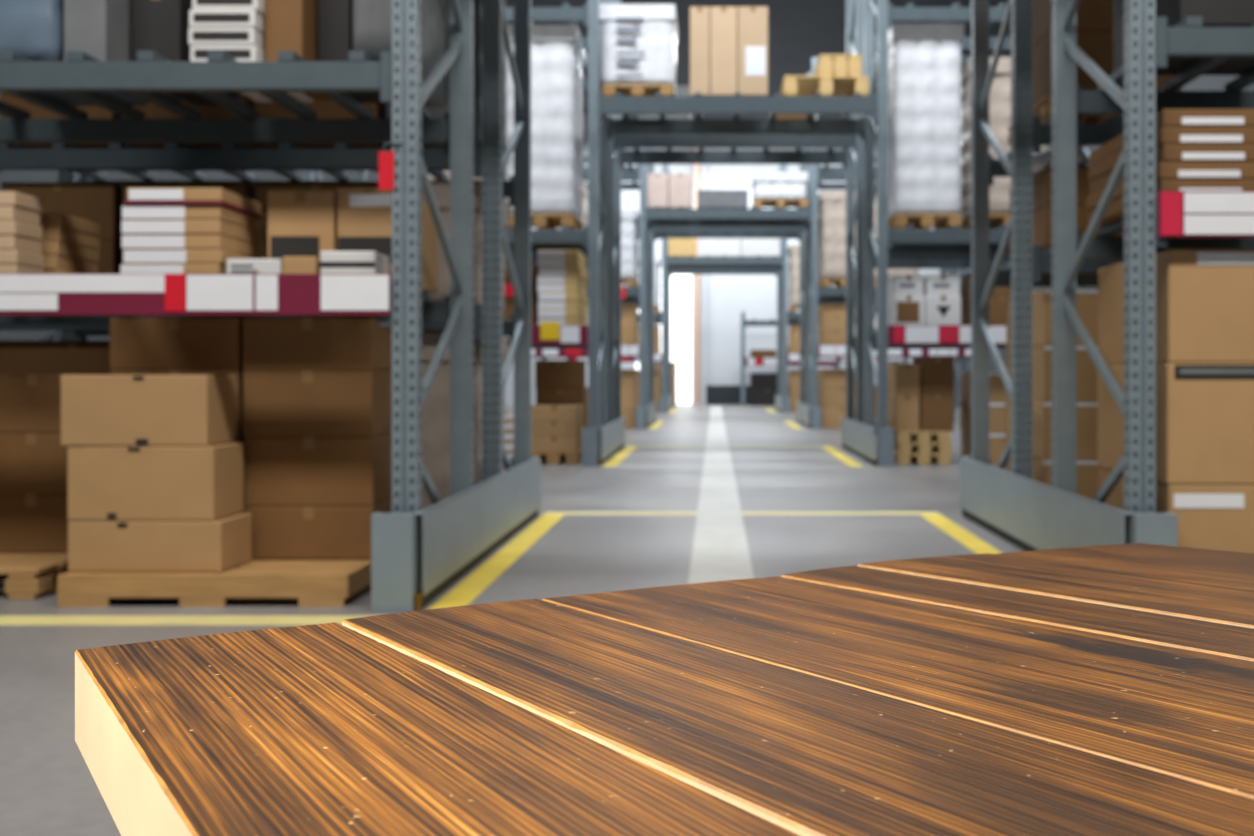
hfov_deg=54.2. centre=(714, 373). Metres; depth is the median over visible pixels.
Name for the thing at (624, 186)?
rack
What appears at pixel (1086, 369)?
carton
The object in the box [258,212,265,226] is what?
box
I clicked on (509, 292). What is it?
hanging sign
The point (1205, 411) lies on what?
carton
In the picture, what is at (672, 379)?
carton
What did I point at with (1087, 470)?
carton
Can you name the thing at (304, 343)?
carton
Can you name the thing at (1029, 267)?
rack
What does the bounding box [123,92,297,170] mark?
carton
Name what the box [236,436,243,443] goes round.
carton
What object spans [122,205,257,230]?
box
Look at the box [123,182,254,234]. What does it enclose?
carton
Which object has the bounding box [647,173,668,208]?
carton
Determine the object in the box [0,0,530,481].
rack
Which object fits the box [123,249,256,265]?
box
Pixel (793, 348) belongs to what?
carton
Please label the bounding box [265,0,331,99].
carton
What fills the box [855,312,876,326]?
carton
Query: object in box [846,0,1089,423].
rack
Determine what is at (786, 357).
rack
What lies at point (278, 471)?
carton
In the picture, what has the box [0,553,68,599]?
wooden pallet
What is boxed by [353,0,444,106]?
load
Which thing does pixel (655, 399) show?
carton
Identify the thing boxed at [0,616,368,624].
floor line
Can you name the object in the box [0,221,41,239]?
box
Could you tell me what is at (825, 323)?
carton
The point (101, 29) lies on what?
carton
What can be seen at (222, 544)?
carton
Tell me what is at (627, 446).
trim
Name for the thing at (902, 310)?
carton
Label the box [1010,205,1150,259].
carton
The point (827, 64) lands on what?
cartons
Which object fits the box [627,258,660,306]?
load
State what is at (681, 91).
carton
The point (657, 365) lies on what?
carton
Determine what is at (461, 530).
guard
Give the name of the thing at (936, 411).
carton
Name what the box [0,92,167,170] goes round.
carton
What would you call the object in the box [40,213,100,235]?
box
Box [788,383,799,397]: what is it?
carton
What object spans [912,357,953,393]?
carton
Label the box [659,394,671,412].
guard
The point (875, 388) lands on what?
carton
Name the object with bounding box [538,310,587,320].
box
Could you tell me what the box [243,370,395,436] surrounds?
carton
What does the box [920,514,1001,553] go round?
trim
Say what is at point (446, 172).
load
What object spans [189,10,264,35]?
box
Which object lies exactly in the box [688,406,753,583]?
floor line
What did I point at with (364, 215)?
carton
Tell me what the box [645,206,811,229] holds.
bridge
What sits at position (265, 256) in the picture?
carton
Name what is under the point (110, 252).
carton
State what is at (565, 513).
trim
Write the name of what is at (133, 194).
box
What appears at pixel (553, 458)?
wooden pallet
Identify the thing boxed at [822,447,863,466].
trim
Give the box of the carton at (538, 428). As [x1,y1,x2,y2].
[531,419,582,435]
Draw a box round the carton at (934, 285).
[923,275,959,295]
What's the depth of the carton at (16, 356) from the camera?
6.48 m
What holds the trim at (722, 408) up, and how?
on the floor
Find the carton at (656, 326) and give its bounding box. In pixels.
[638,324,659,333]
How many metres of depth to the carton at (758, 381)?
33.70 m
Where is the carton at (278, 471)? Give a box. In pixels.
[244,433,395,505]
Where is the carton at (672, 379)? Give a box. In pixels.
[660,377,675,391]
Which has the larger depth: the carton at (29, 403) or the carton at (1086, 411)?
the carton at (1086, 411)
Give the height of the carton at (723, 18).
0.861 m
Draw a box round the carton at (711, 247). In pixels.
[698,238,739,256]
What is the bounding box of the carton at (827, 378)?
[818,369,855,387]
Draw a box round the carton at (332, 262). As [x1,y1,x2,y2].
[320,251,387,273]
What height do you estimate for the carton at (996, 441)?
0.300 m
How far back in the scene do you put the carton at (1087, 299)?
6.48 m
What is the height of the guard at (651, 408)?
0.362 m
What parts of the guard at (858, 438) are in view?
panel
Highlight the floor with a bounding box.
[0,404,1022,835]
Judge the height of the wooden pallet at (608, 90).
0.100 m
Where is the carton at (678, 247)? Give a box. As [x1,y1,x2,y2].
[668,238,696,256]
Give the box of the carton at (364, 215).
[337,187,437,292]
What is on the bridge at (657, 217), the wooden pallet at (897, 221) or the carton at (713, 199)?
the carton at (713, 199)
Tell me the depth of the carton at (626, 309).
19.80 m
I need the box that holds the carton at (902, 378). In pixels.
[888,364,919,393]
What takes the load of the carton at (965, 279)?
on the carton at (997, 304)
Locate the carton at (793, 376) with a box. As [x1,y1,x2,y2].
[788,371,799,383]
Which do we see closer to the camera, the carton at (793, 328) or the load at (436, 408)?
the load at (436, 408)
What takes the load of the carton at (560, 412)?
on the carton at (538, 428)
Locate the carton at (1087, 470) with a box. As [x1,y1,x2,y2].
[1005,455,1099,499]
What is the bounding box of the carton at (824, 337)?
[818,331,845,344]
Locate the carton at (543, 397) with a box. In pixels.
[536,389,586,418]
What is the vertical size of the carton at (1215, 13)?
0.250 m
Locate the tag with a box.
[379,143,402,189]
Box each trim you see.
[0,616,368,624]
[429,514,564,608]
[545,512,696,514]
[602,447,635,466]
[627,446,705,446]
[649,421,663,428]
[673,408,710,408]
[694,114,699,404]
[701,114,705,404]
[706,385,876,404]
[722,408,769,408]
[729,446,830,446]
[742,512,938,514]
[784,421,802,428]
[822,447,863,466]
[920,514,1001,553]
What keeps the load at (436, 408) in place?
on the floor
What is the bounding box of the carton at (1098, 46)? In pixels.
[1033,30,1181,106]
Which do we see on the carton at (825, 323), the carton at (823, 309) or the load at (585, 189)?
the carton at (823, 309)
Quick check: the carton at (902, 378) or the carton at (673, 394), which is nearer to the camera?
the carton at (902, 378)
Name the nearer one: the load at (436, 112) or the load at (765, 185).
the load at (436, 112)
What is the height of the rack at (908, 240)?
6.000 m
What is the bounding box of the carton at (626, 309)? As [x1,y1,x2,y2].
[621,304,637,317]
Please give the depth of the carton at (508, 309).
11.95 m
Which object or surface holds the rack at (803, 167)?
on the floor
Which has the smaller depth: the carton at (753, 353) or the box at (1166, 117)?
the box at (1166, 117)
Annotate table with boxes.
[75,543,1253,835]
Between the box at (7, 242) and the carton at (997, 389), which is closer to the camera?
the box at (7, 242)
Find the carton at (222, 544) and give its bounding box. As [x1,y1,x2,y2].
[68,513,251,572]
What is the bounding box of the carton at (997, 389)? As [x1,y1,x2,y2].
[961,372,1006,402]
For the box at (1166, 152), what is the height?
0.066 m
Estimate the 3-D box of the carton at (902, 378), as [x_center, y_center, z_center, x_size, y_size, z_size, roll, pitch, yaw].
[1.877,0.048,12.153,0.233,0.300,0.602,0,0,0]
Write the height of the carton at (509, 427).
0.100 m
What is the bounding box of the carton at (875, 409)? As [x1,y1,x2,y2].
[874,408,876,423]
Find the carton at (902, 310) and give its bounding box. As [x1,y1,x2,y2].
[888,296,924,324]
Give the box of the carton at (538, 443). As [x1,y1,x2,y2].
[531,434,581,451]
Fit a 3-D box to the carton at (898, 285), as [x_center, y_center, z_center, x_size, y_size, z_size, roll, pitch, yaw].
[1.886,-0.863,12.209,0.292,0.201,0.704,0,0,0]
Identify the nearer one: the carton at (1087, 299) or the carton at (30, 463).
the carton at (30, 463)
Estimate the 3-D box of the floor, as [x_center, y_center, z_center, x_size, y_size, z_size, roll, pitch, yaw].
[-0.500,0.980,14.700,14.000,0.200,41.400,0,0,0]
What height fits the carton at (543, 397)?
0.300 m
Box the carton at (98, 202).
[1,182,122,242]
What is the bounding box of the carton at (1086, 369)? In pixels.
[1006,346,1110,401]
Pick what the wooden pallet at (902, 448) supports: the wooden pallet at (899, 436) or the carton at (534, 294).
the wooden pallet at (899, 436)
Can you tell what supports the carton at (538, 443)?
on the wooden pallet at (553, 458)
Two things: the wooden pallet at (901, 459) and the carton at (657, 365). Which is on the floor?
the wooden pallet at (901, 459)
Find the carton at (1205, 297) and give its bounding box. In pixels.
[1098,249,1253,363]
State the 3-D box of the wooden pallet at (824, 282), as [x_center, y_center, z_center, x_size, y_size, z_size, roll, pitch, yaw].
[2.100,-1.492,20.235,0.730,0.120,0.870,0,0,0]
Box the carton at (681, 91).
[640,86,690,118]
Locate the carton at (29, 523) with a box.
[0,494,70,552]
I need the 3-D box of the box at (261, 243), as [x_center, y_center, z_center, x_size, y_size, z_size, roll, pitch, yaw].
[-2.265,-0.588,5.416,0.367,0.060,0.460,0,0,0]
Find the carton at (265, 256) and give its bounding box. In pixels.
[263,241,267,258]
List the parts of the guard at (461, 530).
panel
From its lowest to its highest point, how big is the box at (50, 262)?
0.056 m
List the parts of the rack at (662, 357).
post, post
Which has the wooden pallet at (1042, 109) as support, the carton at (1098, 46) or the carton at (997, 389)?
the carton at (1098, 46)
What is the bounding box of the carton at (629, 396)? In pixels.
[621,387,637,407]
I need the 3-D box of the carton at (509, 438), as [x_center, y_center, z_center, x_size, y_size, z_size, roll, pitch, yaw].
[-2.031,0.630,12.154,0.301,0.100,0.604,0,0,0]
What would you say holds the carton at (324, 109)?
on the rack at (71, 161)
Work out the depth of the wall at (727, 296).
35.20 m
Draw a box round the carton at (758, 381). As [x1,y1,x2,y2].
[750,373,776,389]
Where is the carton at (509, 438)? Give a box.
[504,434,513,443]
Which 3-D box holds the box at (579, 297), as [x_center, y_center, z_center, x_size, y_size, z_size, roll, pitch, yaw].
[-1.516,-0.751,12.250,0.399,0.082,0.803,0,0,0]
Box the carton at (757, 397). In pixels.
[750,389,776,405]
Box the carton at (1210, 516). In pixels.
[1098,468,1253,552]
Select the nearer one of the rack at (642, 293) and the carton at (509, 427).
the carton at (509, 427)
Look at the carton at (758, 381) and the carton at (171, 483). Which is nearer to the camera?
the carton at (171, 483)
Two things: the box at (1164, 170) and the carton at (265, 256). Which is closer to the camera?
the box at (1164, 170)
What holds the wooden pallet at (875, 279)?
on the rack at (815, 293)
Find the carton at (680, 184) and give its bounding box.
[669,173,691,208]
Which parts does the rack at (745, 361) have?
post, post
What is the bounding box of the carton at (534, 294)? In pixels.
[504,284,538,305]
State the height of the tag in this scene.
0.178 m
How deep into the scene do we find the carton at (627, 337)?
19.80 m
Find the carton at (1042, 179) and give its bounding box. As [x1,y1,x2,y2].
[1010,167,1089,215]
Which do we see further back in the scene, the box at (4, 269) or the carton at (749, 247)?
the carton at (749, 247)
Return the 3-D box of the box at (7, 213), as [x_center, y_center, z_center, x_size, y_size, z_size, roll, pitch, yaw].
[-2.901,-0.627,4.852,0.327,0.056,0.200,0,0,0]
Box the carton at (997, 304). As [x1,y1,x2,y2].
[961,296,1010,324]
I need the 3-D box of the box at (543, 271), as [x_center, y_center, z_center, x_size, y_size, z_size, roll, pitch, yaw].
[-1.515,-1.000,12.253,0.399,0.082,0.803,0,0,0]
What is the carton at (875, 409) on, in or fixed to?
on the floor
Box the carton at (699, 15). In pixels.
[690,6,709,96]
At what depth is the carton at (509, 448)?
11.85 m
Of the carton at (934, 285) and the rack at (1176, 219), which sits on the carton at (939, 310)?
the carton at (934, 285)
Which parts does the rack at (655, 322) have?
post, post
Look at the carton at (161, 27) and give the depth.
4.95 m
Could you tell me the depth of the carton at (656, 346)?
28.00 m
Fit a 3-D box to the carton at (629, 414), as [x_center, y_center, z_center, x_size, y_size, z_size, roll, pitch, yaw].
[-1.634,0.715,20.202,0.680,0.330,0.802,0,0,0]
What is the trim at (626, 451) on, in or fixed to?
on the floor
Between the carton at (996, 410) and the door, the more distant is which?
the door
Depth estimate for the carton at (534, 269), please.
11.96 m
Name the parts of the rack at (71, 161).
post, post, post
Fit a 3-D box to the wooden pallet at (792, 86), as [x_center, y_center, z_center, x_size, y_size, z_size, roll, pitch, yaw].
[1.084,-2.807,12.275,0.826,0.190,0.850,0,0,0]
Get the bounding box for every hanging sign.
[504,241,513,296]
[621,287,625,298]
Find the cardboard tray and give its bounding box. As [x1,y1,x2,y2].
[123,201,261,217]
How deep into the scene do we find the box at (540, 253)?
11.85 m
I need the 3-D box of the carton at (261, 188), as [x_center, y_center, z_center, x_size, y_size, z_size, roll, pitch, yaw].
[-2.124,-0.866,6.909,0.650,0.310,0.852,0,0,0]
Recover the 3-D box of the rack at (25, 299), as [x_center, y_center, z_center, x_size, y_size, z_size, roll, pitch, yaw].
[-2.690,-2.120,5.128,3.131,6.000,1.124,0,0,0]
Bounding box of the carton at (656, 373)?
[638,371,659,383]
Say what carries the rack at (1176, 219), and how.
on the floor
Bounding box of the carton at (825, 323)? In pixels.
[818,316,845,331]
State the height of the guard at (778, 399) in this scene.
0.362 m
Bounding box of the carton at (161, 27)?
[132,0,237,105]
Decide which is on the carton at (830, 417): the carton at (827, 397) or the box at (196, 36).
the carton at (827, 397)
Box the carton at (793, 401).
[790,398,799,411]
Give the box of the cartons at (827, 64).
[813,54,861,75]
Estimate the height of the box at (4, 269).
0.056 m
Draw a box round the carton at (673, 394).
[660,392,675,406]
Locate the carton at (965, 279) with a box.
[961,272,1010,299]
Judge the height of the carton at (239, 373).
0.273 m
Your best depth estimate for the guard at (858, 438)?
12.11 m
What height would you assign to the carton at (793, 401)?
0.330 m
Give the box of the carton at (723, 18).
[711,6,736,96]
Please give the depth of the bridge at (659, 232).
22.51 m
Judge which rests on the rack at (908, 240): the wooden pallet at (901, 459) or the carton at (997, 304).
the carton at (997, 304)
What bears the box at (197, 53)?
on the rack at (25, 299)
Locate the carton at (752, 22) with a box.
[737,6,767,96]
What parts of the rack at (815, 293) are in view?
post, post, post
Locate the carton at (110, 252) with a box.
[97,241,121,273]
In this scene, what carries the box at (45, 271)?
on the rack at (25, 299)
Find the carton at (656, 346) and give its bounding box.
[638,344,659,352]
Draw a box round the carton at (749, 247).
[740,238,779,256]
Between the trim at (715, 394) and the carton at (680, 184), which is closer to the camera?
the carton at (680, 184)
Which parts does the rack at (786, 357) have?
post, post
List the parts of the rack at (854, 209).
post, post, post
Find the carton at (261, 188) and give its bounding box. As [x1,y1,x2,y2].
[255,182,378,240]
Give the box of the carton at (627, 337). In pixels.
[621,331,637,344]
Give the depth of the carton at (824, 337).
19.80 m
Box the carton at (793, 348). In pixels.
[789,344,799,352]
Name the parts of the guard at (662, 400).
panel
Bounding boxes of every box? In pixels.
[0,192,41,211]
[0,206,39,225]
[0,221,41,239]
[0,235,41,253]
[0,250,43,267]
[0,265,43,273]
[39,228,99,249]
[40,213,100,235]
[40,256,97,273]
[41,242,98,262]
[44,270,82,273]
[121,264,226,273]
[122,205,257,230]
[122,220,257,244]
[122,235,257,257]
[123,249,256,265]
[127,188,260,214]
[188,28,264,51]
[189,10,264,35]
[190,46,313,101]
[192,0,264,17]
[256,226,263,239]
[257,239,264,253]
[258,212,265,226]
[537,250,586,265]
[537,258,586,272]
[537,276,586,289]
[537,284,586,296]
[538,301,587,312]
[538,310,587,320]
[538,318,587,324]
[539,267,587,281]
[539,293,587,305]
[1086,162,1253,210]
[1088,127,1253,181]
[1088,180,1253,225]
[1089,109,1253,166]
[1090,144,1253,194]
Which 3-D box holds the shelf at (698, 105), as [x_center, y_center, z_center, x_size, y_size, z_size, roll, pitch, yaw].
[0.222,-2.585,12.270,2.690,0.250,1.101,0,0,0]
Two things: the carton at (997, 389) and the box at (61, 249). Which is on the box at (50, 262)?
the box at (61, 249)
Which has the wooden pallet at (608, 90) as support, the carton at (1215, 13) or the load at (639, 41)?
the load at (639, 41)
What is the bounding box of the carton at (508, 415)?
[504,411,513,422]
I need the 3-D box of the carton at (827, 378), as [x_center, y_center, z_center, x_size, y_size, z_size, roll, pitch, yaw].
[2.079,0.070,20.201,0.680,0.300,0.802,0,0,0]
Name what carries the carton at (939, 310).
on the rack at (908, 240)
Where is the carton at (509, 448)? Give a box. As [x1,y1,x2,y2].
[504,444,513,453]
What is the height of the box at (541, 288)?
0.082 m
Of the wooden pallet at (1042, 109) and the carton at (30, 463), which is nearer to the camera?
the carton at (30, 463)
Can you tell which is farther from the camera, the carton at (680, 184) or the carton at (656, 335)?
the carton at (656, 335)
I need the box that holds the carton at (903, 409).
[888,394,918,430]
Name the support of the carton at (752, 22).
on the shelf at (698, 105)
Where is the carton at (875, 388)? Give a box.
[874,387,888,407]
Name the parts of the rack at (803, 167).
post, post, post, post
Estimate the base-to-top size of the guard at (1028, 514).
0.362 m
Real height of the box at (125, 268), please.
0.056 m
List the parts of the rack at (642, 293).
post, post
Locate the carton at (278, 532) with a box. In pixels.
[244,499,395,558]
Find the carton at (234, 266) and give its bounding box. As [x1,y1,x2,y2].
[227,259,282,273]
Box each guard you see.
[371,456,540,611]
[582,417,624,465]
[636,402,656,428]
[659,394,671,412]
[775,394,789,412]
[797,402,820,428]
[841,417,893,465]
[960,456,1177,550]
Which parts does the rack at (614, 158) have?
post, post, post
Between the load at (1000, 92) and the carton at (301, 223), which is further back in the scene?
the load at (1000, 92)
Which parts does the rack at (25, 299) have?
post, post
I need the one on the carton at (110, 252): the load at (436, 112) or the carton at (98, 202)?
the carton at (98, 202)
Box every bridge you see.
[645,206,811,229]
[651,227,803,240]
[666,256,782,270]
[669,268,778,276]
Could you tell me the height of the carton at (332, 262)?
0.105 m
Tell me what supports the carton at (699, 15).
on the shelf at (698, 105)
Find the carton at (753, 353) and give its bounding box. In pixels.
[750,350,775,356]
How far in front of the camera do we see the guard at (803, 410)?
19.67 m
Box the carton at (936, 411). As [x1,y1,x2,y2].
[919,394,953,430]
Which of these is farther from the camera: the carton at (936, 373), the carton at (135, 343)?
the carton at (936, 373)
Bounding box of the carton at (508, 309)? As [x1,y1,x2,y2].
[503,305,538,324]
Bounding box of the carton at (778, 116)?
[776,114,814,118]
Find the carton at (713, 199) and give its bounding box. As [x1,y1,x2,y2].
[697,190,747,208]
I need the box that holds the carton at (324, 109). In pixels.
[255,100,391,170]
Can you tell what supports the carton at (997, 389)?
on the carton at (996, 410)
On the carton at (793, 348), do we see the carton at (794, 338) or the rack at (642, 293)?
the carton at (794, 338)
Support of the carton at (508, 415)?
on the carton at (509, 427)
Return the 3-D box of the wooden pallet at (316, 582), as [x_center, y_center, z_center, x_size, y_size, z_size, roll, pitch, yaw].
[-1.935,0.820,5.086,1.095,0.120,0.968,0,0,0]
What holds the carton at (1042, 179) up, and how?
on the carton at (1041, 216)
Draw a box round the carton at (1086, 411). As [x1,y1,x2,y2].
[1005,399,1096,459]
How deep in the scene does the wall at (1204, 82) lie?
20.99 m
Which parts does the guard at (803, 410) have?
panel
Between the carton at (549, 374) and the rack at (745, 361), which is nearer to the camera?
the carton at (549, 374)
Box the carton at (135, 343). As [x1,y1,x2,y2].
[110,318,242,369]
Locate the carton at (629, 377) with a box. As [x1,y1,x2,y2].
[621,369,637,387]
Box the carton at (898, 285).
[888,275,923,297]
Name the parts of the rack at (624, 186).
post, post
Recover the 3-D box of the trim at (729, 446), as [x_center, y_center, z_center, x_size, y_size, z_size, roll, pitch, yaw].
[0.790,0.879,14.820,1.240,0.002,0.140,0,0,0]
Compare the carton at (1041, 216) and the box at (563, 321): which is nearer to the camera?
the carton at (1041, 216)
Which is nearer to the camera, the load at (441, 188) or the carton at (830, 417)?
the load at (441, 188)
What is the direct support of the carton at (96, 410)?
on the carton at (171, 483)
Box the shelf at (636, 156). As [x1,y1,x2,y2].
[614,135,855,168]
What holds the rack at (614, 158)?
on the floor
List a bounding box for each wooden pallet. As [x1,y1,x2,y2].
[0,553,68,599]
[57,559,370,606]
[509,214,583,229]
[531,449,581,464]
[602,85,674,114]
[621,278,638,287]
[638,306,659,312]
[753,199,807,208]
[780,76,868,96]
[788,306,799,312]
[818,278,855,287]
[874,278,876,287]
[888,214,961,229]
[894,431,950,442]
[894,440,951,453]
[894,451,950,464]
[960,214,1009,229]
[1008,96,1123,147]
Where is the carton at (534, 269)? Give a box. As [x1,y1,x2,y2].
[504,264,539,285]
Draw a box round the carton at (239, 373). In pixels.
[111,370,243,436]
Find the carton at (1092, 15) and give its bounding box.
[1033,0,1114,47]
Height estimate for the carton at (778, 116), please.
0.421 m
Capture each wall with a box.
[0,170,378,339]
[505,114,939,403]
[940,32,1253,406]
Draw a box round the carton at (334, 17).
[317,0,381,102]
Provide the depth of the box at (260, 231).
5.60 m
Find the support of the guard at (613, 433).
on the floor
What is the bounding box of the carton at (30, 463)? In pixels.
[0,433,68,493]
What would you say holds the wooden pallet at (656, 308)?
on the rack at (662, 357)
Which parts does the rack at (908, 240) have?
post, post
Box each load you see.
[0,0,146,105]
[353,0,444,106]
[386,0,505,170]
[395,180,509,311]
[422,333,509,538]
[428,47,505,199]
[506,25,585,223]
[556,185,587,272]
[599,4,677,96]
[621,209,639,280]
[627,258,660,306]
[752,172,807,200]
[788,245,799,306]
[818,191,855,281]
[874,193,918,277]
[888,23,963,219]
[960,58,1048,219]
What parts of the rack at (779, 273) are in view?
post, post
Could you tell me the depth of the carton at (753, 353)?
33.70 m
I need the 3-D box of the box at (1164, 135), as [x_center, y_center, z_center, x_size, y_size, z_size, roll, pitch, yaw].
[2.070,-0.919,5.150,0.704,0.066,0.933,0,0,0]
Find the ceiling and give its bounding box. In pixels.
[505,0,1010,113]
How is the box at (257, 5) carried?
on the box at (197, 18)
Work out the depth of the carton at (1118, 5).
5.46 m
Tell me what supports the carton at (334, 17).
on the rack at (25, 299)
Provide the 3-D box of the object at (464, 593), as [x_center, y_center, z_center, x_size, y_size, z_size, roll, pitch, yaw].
[-1.005,0.879,6.025,0.130,0.002,3.190,0,0,0]
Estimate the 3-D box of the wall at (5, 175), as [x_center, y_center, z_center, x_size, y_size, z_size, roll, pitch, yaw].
[-7.600,-3.320,14.700,0.200,8.800,41.400,0,0,0]
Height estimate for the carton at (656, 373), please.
0.300 m
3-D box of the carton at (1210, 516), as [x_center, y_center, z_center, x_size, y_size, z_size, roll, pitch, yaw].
[2.174,0.590,5.069,0.892,0.337,0.864,0,0,0]
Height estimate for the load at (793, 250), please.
1.421 m
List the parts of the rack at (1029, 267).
post, post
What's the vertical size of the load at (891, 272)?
1.520 m
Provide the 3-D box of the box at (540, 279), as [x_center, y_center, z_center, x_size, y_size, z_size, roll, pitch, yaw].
[-1.527,-0.917,12.256,0.399,0.082,0.803,0,0,0]
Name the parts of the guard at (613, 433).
panel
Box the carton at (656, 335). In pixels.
[638,333,659,343]
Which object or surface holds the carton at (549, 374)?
on the carton at (543, 397)
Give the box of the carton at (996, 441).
[961,431,1004,463]
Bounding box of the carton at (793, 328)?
[789,324,799,333]
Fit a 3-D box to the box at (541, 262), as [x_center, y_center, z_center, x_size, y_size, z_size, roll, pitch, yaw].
[-1.528,-1.083,12.249,0.399,0.082,0.803,0,0,0]
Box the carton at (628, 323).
[621,316,637,331]
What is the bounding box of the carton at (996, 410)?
[960,401,1004,433]
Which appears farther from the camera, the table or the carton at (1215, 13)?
the carton at (1215, 13)
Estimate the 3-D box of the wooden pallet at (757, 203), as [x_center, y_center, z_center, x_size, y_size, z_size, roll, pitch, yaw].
[1.072,-2.776,20.225,0.877,0.130,0.850,0,0,0]
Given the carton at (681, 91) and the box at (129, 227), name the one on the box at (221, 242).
the box at (129, 227)
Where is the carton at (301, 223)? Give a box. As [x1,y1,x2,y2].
[268,190,336,259]
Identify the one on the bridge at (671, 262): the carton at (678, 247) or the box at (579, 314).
the carton at (678, 247)
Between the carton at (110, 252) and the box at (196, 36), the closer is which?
the box at (196, 36)
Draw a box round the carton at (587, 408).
[586,408,587,427]
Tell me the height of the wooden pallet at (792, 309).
0.120 m
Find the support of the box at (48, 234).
on the box at (61, 249)
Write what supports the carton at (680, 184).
on the bridge at (657, 217)
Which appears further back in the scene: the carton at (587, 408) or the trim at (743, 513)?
the carton at (587, 408)
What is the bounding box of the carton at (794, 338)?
[789,333,799,343]
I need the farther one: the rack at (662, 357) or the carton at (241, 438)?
the rack at (662, 357)
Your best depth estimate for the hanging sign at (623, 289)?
19.68 m
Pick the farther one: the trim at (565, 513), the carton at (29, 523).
the trim at (565, 513)
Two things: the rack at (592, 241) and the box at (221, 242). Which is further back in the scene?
the rack at (592, 241)
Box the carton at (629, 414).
[621,408,635,427]
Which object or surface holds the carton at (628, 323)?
on the carton at (627, 337)
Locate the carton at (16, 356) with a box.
[0,340,111,373]
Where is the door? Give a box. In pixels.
[636,259,691,403]
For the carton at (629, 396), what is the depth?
19.80 m
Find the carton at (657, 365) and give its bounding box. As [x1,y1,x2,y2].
[654,362,675,376]
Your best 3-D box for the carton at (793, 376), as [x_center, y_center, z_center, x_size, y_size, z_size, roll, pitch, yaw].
[2.071,0.070,28.405,0.680,0.300,0.802,0,0,0]
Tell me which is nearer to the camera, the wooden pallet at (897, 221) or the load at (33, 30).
the load at (33, 30)
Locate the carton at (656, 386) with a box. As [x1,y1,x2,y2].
[638,383,659,397]
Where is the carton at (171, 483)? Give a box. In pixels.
[68,442,243,520]
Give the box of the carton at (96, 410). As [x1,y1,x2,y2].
[61,375,235,445]
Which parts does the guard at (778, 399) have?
panel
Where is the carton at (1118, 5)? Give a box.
[1113,0,1123,19]
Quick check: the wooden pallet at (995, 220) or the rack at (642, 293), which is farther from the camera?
the rack at (642, 293)
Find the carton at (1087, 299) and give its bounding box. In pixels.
[1006,289,1097,348]
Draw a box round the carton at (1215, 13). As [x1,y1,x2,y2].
[1114,0,1253,74]
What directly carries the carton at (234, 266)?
on the rack at (25, 299)
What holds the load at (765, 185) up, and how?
on the wooden pallet at (757, 203)
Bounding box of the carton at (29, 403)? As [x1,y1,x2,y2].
[0,374,110,432]
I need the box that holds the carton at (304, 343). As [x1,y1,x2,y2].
[243,317,395,369]
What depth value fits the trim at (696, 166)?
34.85 m
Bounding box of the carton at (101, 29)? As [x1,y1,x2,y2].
[64,0,182,101]
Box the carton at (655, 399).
[638,398,658,411]
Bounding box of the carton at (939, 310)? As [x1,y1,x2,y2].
[925,296,960,324]
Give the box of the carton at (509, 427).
[505,423,513,433]
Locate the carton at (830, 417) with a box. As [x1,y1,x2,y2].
[821,408,855,427]
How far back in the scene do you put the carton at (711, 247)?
28.00 m
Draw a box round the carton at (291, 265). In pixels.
[283,257,320,273]
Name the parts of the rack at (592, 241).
post, post, post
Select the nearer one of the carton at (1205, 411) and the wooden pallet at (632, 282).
the carton at (1205, 411)
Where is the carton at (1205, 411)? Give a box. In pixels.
[1097,363,1253,483]
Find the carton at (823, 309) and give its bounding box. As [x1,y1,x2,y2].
[818,304,845,317]
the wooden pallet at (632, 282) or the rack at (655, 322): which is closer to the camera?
the wooden pallet at (632, 282)
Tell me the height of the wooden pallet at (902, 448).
0.106 m
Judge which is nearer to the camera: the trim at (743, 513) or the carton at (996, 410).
the trim at (743, 513)
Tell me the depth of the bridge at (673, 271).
30.71 m
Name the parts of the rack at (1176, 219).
post, post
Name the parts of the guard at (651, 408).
panel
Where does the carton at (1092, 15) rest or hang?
on the carton at (1098, 46)
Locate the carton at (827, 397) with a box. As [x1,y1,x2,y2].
[818,387,855,407]
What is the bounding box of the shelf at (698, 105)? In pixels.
[598,92,877,139]
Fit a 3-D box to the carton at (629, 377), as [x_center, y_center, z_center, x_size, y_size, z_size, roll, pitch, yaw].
[-1.633,0.070,20.203,0.680,0.300,0.802,0,0,0]
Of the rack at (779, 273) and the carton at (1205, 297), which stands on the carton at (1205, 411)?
the carton at (1205, 297)
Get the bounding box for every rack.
[0,0,473,591]
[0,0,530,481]
[301,0,607,457]
[356,0,620,422]
[504,148,653,410]
[531,148,648,424]
[541,164,667,409]
[638,164,669,395]
[741,312,839,405]
[777,164,896,395]
[781,164,907,409]
[800,148,965,421]
[807,57,970,424]
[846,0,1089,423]
[864,0,1010,434]
[971,0,1123,479]
[1051,0,1253,543]
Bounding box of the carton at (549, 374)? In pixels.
[535,360,585,389]
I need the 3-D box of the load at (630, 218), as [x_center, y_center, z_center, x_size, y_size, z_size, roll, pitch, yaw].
[-1.657,-2.112,20.235,0.770,1.120,0.910,0,0,0]
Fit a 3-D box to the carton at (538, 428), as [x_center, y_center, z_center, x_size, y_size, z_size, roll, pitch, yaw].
[-1.569,0.534,12.114,0.457,0.150,0.502,0,0,0]
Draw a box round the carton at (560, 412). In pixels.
[531,404,582,420]
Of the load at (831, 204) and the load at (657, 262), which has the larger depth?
the load at (657, 262)

